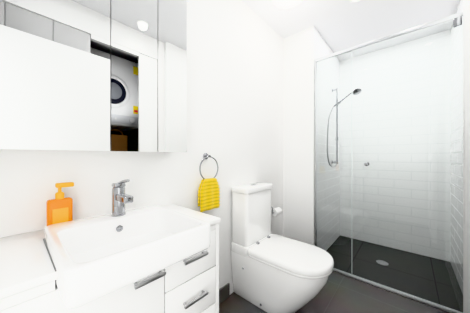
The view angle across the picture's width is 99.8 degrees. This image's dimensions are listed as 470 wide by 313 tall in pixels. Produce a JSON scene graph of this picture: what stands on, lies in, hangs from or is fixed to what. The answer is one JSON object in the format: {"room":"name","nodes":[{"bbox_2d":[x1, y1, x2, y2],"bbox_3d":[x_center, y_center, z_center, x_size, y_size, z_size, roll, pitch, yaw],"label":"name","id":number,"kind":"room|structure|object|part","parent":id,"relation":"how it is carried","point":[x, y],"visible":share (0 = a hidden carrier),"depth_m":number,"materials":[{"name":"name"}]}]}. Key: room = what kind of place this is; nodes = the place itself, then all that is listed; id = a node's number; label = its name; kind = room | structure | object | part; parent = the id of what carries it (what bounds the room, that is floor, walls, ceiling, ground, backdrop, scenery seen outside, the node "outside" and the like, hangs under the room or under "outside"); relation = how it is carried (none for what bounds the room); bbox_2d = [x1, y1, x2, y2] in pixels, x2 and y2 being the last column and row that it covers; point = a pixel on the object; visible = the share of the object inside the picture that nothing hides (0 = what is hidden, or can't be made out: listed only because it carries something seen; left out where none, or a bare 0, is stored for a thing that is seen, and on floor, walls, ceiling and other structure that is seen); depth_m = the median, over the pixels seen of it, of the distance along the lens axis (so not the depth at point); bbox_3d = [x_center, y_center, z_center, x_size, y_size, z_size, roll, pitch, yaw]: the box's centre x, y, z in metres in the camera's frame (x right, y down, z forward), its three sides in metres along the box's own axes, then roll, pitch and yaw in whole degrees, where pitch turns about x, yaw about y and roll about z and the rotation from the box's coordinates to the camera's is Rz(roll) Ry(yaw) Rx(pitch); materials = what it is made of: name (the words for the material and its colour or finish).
{"room":"bathroom","nodes":[
{"label":"bathroom","id":0,"kind":"room"},
{"bbox_2d":[0,0,282,293],"bbox_3d":[-0.290,-0.110,1.318,0.100,2.350,2.350,0,0,41],"label":"wall","id":1,"kind":"structure","parent":0,"point":[235,89],"depth_m":1.35,"materials":[{"name":"white paint"}]},
{"bbox_2d":[0,0,186,151],"bbox_3d":[-0.608,-0.469,0.768,0.148,0.893,0.896,0,0,41],"label":"upper cabinet","id":2,"kind":"object","parent":1,"relation":"attached to","point":[95,75],"visible":1,"depth_m":0.74,"materials":[{"name":"white"}]},
{"bbox_3d":[-0.678,-0.469,0.590,0.018,0.893,0.536,0,0,41],"label":"door","id":3,"kind":"part","parent":2,"relation":"part of","materials":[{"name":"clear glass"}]},
{"bbox_3d":[-0.435,-0.469,0.865,0.018,0.893,0.193,0,0,41],"label":"door","id":4,"kind":"part","parent":2,"relation":"part of","materials":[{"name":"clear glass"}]},
{"bbox_3d":[-0.316,-0.469,1.000,0.018,0.893,0.160,0,0,41],"label":"door","id":5,"kind":"part","parent":2,"relation":"part of","materials":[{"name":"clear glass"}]},
{"bbox_2d":[198,153,219,211],"bbox_3d":[-0.178,0.165,1.322,0.060,0.378,0.166,0,0,41],"label":"ring","id":6,"kind":"object","parent":1,"relation":"attached to","point":[209,194],"visible":1,"depth_m":1.29,"materials":[{"name":"yellow fabric"}]},
{"bbox_3d":[-0.197,-0.002,1.338,0.011,0.044,0.044,0,0,41],"label":"towel rail mount plate","id":7,"kind":"part","parent":6,"relation":"part of","materials":[{"name":"silver metal"}]},
{"bbox_2d":[198,177,219,211],"bbox_3d":[-0.171,0.249,1.316,0.042,0.209,0.166,0,0,41],"label":"towel","id":8,"kind":"object","parent":6,"relation":"hanging from","point":[209,190],"depth_m":1.29,"materials":[{"name":"yellow fabric"}]},
{"bbox_2d":[219,283,229,303],"bbox_3d":[-0.205,1.015,1.329,0.012,0.100,0.482,0,0,41],"label":"baseboard","id":9,"kind":"structure","parent":1,"relation":"attached to","point":[224,293],"depth_m":1.46,"materials":[{"name":"grey tile"}]},
{"bbox_2d":[271,207,281,215],"bbox_3d":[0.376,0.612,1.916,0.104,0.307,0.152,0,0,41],"label":"paper holder","id":10,"kind":"object","parent":1,"relation":"attached to","point":[276,211],"visible":0.73,"depth_m":1.89,"materials":[{"name":"silver metal"}]},
{"bbox_3d":[0.374,0.507,1.929,0.068,0.066,0.136,0,0,41],"label":"arm","id":11,"kind":"part","parent":10,"relation":"part of"},
{"bbox_2d":[283,26,339,250],"bbox_3d":[0.967,-0.110,2.489,0.430,2.350,1.070,0,0,41],"label":"wall","id":12,"kind":"structure","parent":0,"point":[303,50],"depth_m":2.09,"materials":[{"name":"paint"}]},
{"bbox_2d":[327,88,361,167],"bbox_3d":[1.201,-0.348,2.194,0.310,0.952,0.337,0,0,41],"label":"shower rail","id":13,"kind":"object","parent":12,"relation":"attached to","point":[357,92],"visible":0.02,"depth_m":2.29,"materials":[{"name":"silver metal"}]},
{"bbox_2d":[219,271,448,312],"bbox_3d":[0.694,1.095,0.468,2.700,0.060,2.380,0,0,41],"label":"floor","id":14,"kind":"structure","parent":0,"point":[339,293],"depth_m":1.44,"materials":[{"name":"grey tile"}]},
{"bbox_2d":[0,179,219,312],"bbox_3d":[-0.470,0.576,0.645,0.518,0.979,0.895,0,0,41],"label":"bathroom vanity","id":15,"kind":"object","parent":14,"relation":"on","point":[149,259],"visible":1,"depth_m":0.63,"materials":[{"name":"white"}]},
{"bbox_3d":[-0.469,0.309,0.448,0.018,0.023,0.090,0,0,41],"label":"rail","id":16,"kind":"part","parent":15,"relation":"part of","materials":[{"name":"white"}]},
{"bbox_2d":[111,179,133,216],"bbox_3d":[-0.439,0.161,0.772,0.131,0.149,0.052,0,0,41],"label":"tap","id":17,"kind":"object","parent":15,"relation":"on","point":[119,198],"depth_m":0.78,"materials":[{"name":"silver metal"}]},
{"bbox_3d":[-0.267,0.393,0.630,0.010,0.010,0.100,0,0,41],"label":"handle","id":18,"kind":"part","parent":15,"relation":"part of","materials":[{"name":"silver metal"}]},
{"bbox_2d":[143,203,219,233],"bbox_3d":[-0.271,0.285,0.955,0.405,0.020,0.167,0,0,41],"label":"countertop","id":19,"kind":"structure","parent":15,"relation":"on","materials":[{"name":"white ceramic"}]},
{"bbox_2d":[42,205,210,309],"bbox_3d":[-0.365,0.293,0.686,0.415,0.116,0.405,0,0,41],"label":"basin","id":20,"kind":"object","parent":19,"relation":"in","point":[86,260],"depth_m":0.60,"materials":[{"name":"white ceramic"}]},
{"bbox_3d":[-0.170,0.720,0.786,0.018,0.156,0.238,0,0,41],"label":"drawer","id":21,"kind":"part","parent":15,"relation":"part of","materials":[{"name":"white"}]},
{"bbox_3d":[-0.170,0.559,0.786,0.018,0.156,0.238,0,0,41],"label":"drawer","id":22,"kind":"part","parent":15,"relation":"part of","materials":[{"name":"white"}]},
{"bbox_3d":[-0.170,0.398,0.786,0.018,0.156,0.238,0,0,41],"label":"drawer","id":23,"kind":"part","parent":15,"relation":"part of","materials":[{"name":"white"}]},
{"bbox_3d":[-0.147,0.554,0.766,0.010,0.010,0.110,0,0,41],"label":"handle","id":24,"kind":"part","parent":15,"relation":"part of","materials":[{"name":"silver metal"}]},
{"bbox_3d":[-0.147,0.393,0.766,0.010,0.010,0.110,0,0,41],"label":"handle","id":25,"kind":"part","parent":15,"relation":"part of","materials":[{"name":"silver metal"}]},
{"bbox_2d":[231,182,333,312],"bbox_3d":[0.338,0.645,1.433,0.684,0.840,0.378,0,0,41],"label":"toilet","id":26,"kind":"object","parent":14,"relation":"on","point":[273,273],"visible":1,"depth_m":1.38,"materials":[{"name":"white ceramic"}]},
{"bbox_3d":[0.145,0.250,1.603,0.168,0.038,0.370,0,0,41],"label":"cistern lid","id":27,"kind":"part","parent":26,"relation":"part of","materials":[{"name":"white ceramic"}]},
{"bbox_3d":[0.399,0.674,1.379,0.522,0.042,0.378,0,0,41],"label":"lid","id":28,"kind":"part","parent":26,"relation":"part of","materials":[{"name":"white plastic"}]},
{"bbox_3d":[0.399,0.704,1.379,0.514,0.018,0.372,0,0,41],"label":"seat","id":29,"kind":"part","parent":26,"relation":"part of","materials":[{"name":"white plastic"}]},
{"bbox_2d":[314,12,462,312],"bbox_3d":[1.174,0.051,1.632,1.013,2.028,0.072,0,0,41],"label":"screen","id":30,"kind":"object","parent":14,"relation":"on","point":[456,19],"visible":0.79,"depth_m":1.57,"materials":[{"name":"clear glass"}]},
{"bbox_2d":[242,0,459,60],"bbox_3d":[1.039,-1.325,0.857,2.700,0.080,3.420,0,0,41],"label":"ceiling","id":31,"kind":"structure","parent":0,"point":[339,25],"depth_m":1.84,"materials":[{"name":"white paint"}]},
{"bbox_2d":[340,30,449,261],"bbox_3d":[1.867,-0.110,2.340,1.115,2.350,0.100,0,0,41],"label":"wall","id":32,"kind":"structure","parent":0,"point":[363,122],"depth_m":2.26,"materials":[{"name":"white tile"}]},
{"bbox_2d":[327,236,462,311],"bbox_3d":[1.395,1.097,2.131,1.545,0.056,1.040,0,0,41],"label":"shower floor","id":33,"kind":"structure","parent":0,"point":[388,256],"depth_m":1.87,"materials":[{"name":"black tile"}]},
{"bbox_2d":[376,260,388,265],"bbox_3d":[1.479,1.067,1.989,0.100,0.004,0.100,0,0,41],"label":"drain","id":34,"kind":"object","parent":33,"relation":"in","point":[380,262],"depth_m":1.99,"materials":[{"name":"silver metal"}]},
{"bbox_2d":[450,0,462,292],"bbox_3d":[1.903,-0.110,1.615,0.100,2.350,0.940,0,0,41],"label":"wall","id":35,"kind":"structure","parent":0,"point":[457,178],"depth_m":1.74,"materials":[{"name":"white tile"}]},
{"bbox_2d":[463,0,469,312],"bbox_3d":[1.243,-0.110,0.978,0.045,2.350,0.812,0,0,41],"label":"wall","id":36,"kind":"structure","parent":0,"point":[466,156],"depth_m":1.22,"materials":[{"name":"white paint"}]}
]}

